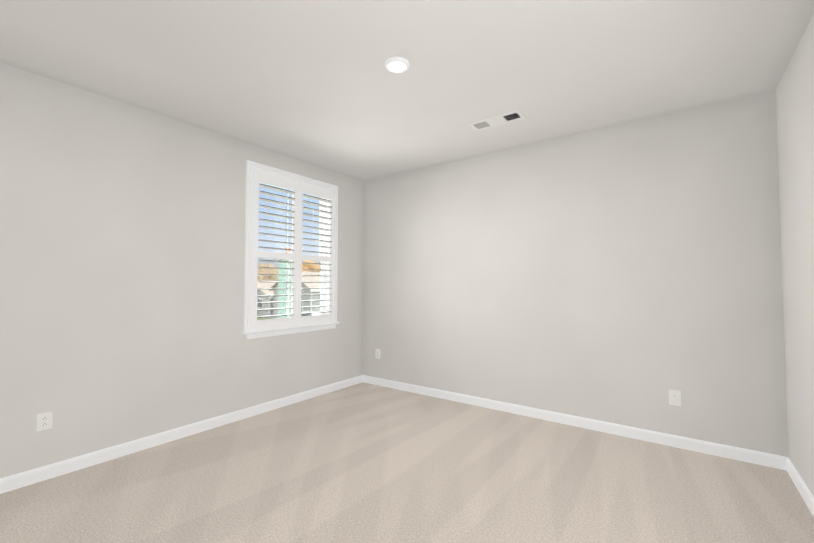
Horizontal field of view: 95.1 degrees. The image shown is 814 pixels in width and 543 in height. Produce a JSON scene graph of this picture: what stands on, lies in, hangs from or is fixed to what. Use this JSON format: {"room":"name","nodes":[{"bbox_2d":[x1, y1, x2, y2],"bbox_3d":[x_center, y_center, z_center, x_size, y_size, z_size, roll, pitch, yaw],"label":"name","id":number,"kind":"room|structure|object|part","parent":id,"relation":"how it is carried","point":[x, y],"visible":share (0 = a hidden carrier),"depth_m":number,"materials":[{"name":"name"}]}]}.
{"room":"empty bedroom","nodes":[
{"label":"empty bedroom","id":0,"kind":"room"},
{"bbox_2d":[0,63,363,477],"bbox_3d":[-2.013,0.062,3.316,0.180,2.740,4.550,-1,-2,36],"label":"wall","id":1,"kind":"structure","parent":0,"point":[122,243],"depth_m":2.92,"materials":[{"name":"beige paint"}]},
{"bbox_2d":[36,411,52,430],"bbox_3d":[-2.450,1.014,2.520,0.009,0.114,0.078,-1,-2,36],"label":"electrical outlet","id":2,"kind":"object","parent":1,"relation":"attached to","point":[44,421],"visible":1,"depth_m":2.52,"materials":[{"name":"white plastic"}]},
{"bbox_2d":[41,416,48,426],"bbox_3d":[-2.449,1.014,2.519,0.004,0.066,0.034,-1,-2,36],"label":"receptacle","id":3,"kind":"object","parent":2,"relation":"attached to","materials":[{"name":"white plastic"}]},
{"bbox_2d":[0,375,362,493],"bbox_3d":[-1.934,1.384,3.212,0.015,0.091,4.550,-1,-2,36],"label":"baseboard","id":4,"kind":"structure","parent":1,"relation":"attached to","point":[25,478],"depth_m":3.00,"materials":[{"name":"white paint"}]},
{"bbox_2d":[243,160,337,338],"bbox_3d":[-1.308,-0.204,4.255,0.209,1.797,1.238,-1,-2,36],"label":"window","id":5,"kind":"structure","parent":1,"relation":"in","point":[297,184],"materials":[{"name":"white paint"}]},
{"bbox_3d":[-1.407,-0.219,3.987,0.028,1.645,0.546,-1,-2,36],"label":"shutter panel","id":6,"kind":"part","parent":5,"relation":"part of","materials":[{"name":"white wood"}]},
{"bbox_2d":[257,184,294,317],"bbox_3d":[-1.408,-0.208,3.988,0.086,1.366,0.438,-1,-2,36],"label":"louvers","id":7,"kind":"object","parent":5,"relation":"attached to","point":[273,195],"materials":[{"name":"white plastic"}]},
{"bbox_3d":[-1.378,-0.209,3.966,0.012,1.366,0.430,-1,-2,36],"label":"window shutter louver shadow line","id":8,"kind":"part","parent":7,"relation":"part of","materials":[{"name":"white plastic"}]},
{"bbox_2d":[286,193,288,313],"bbox_3d":[-1.335,-0.202,4.164,0.004,1.380,0.012,-1,-2,36],"label":"tilt rod","id":9,"kind":"object","parent":7,"relation":"attached to","point":[287,261],"visible":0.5,"depth_m":4.16,"materials":[{"name":"white wood"}]},
{"bbox_2d":[257,257,319,319],"bbox_3d":[-1.390,0.195,4.300,0.001,0.776,1.018,-1,-2,36],"label":"screen","id":10,"kind":"object","parent":5,"relation":"attached to","point":[305,296],"depth_m":4.25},
{"bbox_3d":[-1.084,-0.203,4.431,0.028,1.645,0.546,-1,-2,36],"label":"shutter panel","id":11,"kind":"part","parent":5,"relation":"part of","materials":[{"name":"white wood"}]},
{"bbox_2d":[301,194,331,313],"bbox_3d":[-1.084,-0.193,4.431,0.086,1.366,0.438,-1,-2,36],"label":"louvers","id":12,"kind":"object","parent":5,"relation":"attached to","point":[314,198],"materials":[{"name":"white plastic"}]},
{"bbox_3d":[-1.055,-0.193,4.410,0.012,1.366,0.430,-1,-2,36],"label":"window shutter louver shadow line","id":13,"kind":"part","parent":12,"relation":"part of","materials":[{"name":"white plastic"}]},
{"bbox_2d":[326,199,328,313],"bbox_3d":[-1.299,-0.210,4.248,0.088,1.650,1.102,-1,-2,36],"label":"liner","id":14,"kind":"object","parent":5,"relation":"attached to","point":[327,301],"visible":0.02,"depth_m":4.70,"materials":[{"name":"white paint"}]},
{"bbox_2d":[242,322,339,334],"bbox_3d":[-1.272,0.626,4.199,0.145,0.026,1.258,-1,-2,36],"label":"window sill","id":15,"kind":"structure","parent":1,"relation":"attached to","point":[284,328],"depth_m":4.05,"materials":[{"name":"white paint"}]},
{"bbox_2d":[0,382,813,542],"bbox_3d":[-0.285,1.447,2.008,4.455,0.120,4.910,-1,-2,36],"label":"floor","id":16,"kind":"structure","parent":0,"point":[362,462],"depth_m":2.41,"materials":[{"name":"carpet"}]},
{"bbox_2d":[0,0,813,180],"bbox_3d":[-0.285,-1.411,2.108,4.455,0.120,4.910,-1,-2,36],"label":"ceiling","id":17,"kind":"structure","parent":0,"point":[316,83],"depth_m":2.40,"materials":[{"name":"paint"}]},
{"bbox_2d":[385,57,408,72],"bbox_3d":[-0.064,-1.329,2.408,0.160,0.022,0.160,-1,-2,36],"label":"recessed light","id":18,"kind":"object","parent":17,"relation":"in","point":[396,64],"visible":1,"depth_m":2.39,"materials":[{"name":"white paint"}]},
{"bbox_2d":[468,110,525,130],"bbox_3d":[0.777,-1.306,3.241,0.455,0.010,0.177,-1,-2,36],"label":"ceiling vent","id":19,"kind":"object","parent":17,"relation":"in","point":[512,116],"visible":1,"depth_m":3.22,"materials":[{"name":"white metal"}]},
{"bbox_2d":[363,91,787,457],"bbox_3d":[1.107,0.085,3.968,4.455,2.740,0.180,-1,-2,36],"label":"wall","id":20,"kind":"structure","parent":0,"point":[629,274],"depth_m":3.37,"materials":[{"name":"beige paint"}]},
{"bbox_2d":[375,349,379,358],"bbox_3d":[-0.386,1.086,4.904,0.080,0.124,0.009,-1,-2,36],"label":"electrical outlet","id":21,"kind":"object","parent":20,"relation":"attached to","point":[377,353],"visible":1,"depth_m":4.90,"materials":[{"name":"white plastic"}]},
{"bbox_2d":[363,375,785,469],"bbox_3d":[1.050,1.406,3.843,4.065,0.091,0.015,-1,-2,36],"label":"baseboard","id":22,"kind":"structure","parent":20,"relation":"attached to","point":[745,455],"depth_m":3.31,"materials":[{"name":"white paint"}]},
{"bbox_2d":[669,389,680,405],"bbox_3d":[2.181,1.030,3.033,0.080,0.124,0.012,-1,-2,36],"label":"electrical outlet","id":23,"kind":"object","parent":20,"relation":"attached to","point":[674,397],"visible":1,"depth_m":3.03,"materials":[{"name":"white plastic"}]},
{"bbox_2d":[672,393,677,402],"bbox_3d":[2.181,1.030,3.033,0.034,0.066,0.004,-1,-2,36],"label":"receptacle","id":24,"kind":"object","parent":23,"relation":"attached to","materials":[{"name":"white plastic"}]},
{"bbox_2d":[776,15,813,495],"bbox_3d":[1.442,-0.026,0.800,0.180,2.740,4.550,-1,-2,36],"label":"wall","id":25,"kind":"structure","parent":0,"point":[795,112],"depth_m":2.31,"materials":[{"name":"beige paint"}]},
{"bbox_2d":[786,457,813,516],"bbox_3d":[1.363,1.299,0.811,0.015,0.091,4.550,-1,-2,36],"label":"baseboard","id":26,"kind":"structure","parent":25,"relation":"attached to","point":[802,487],"depth_m":2.33,"materials":[{"name":"white paint"}]},
{"bbox_3d":[-69.289,8.192,105.896,290.000,0.200,390.000,-1,-2,36],"label":"ground","id":27,"kind":"structure","parent":0,"visible":0},
{"bbox_2d":[257,282,275,317],"bbox_3d":[-19.523,3.829,54.939,10.440,4.940,8.760,-1,-2,36],"label":"house","id":28,"kind":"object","parent":27,"relation":"on","point":[265,299],"depth_m":49.78,"materials":[{"name":"grey"}]},
{"bbox_2d":[257,264,277,280],"bbox_3d":[-24.092,2.635,65.727,8.149,8.083,5.815,-1,-2,36],"label":"tree","id":29,"kind":"object","parent":27,"relation":"on","point":[264,272],"depth_m":64.30,"materials":[{"name":"orange plant"}]},
{"bbox_2d":[277,248,291,317],"bbox_3d":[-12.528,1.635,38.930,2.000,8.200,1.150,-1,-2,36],"label":"house","id":30,"kind":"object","parent":27,"relation":"on","point":[282,311],"depth_m":38.47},
{"bbox_2d":[269,271,319,318],"bbox_3d":[-11.643,3.097,49.772,8.290,6.040,9.870,-1,-2,36],"label":"house","id":31,"kind":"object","parent":27,"relation":"on","point":[310,303],"depth_m":44.79,"materials":[{"name":"white"}]},
{"bbox_2d":[301,311,319,315],"bbox_3d":[-10.195,5.029,39.840,4.500,1.480,1.800,-1,-2,36],"label":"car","id":32,"kind":"object","parent":27,"relation":"on","point":[309,314],"depth_m":39.20,"materials":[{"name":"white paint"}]},
{"bbox_2d":[302,260,319,271],"bbox_3d":[-18.509,2.312,69.444,5.704,8.990,5.716,-1,-2,36],"label":"tree","id":33,"kind":"object","parent":27,"relation":"on","point":[318,267],"depth_m":68.03,"materials":[{"name":"orange plant"}]}
]}

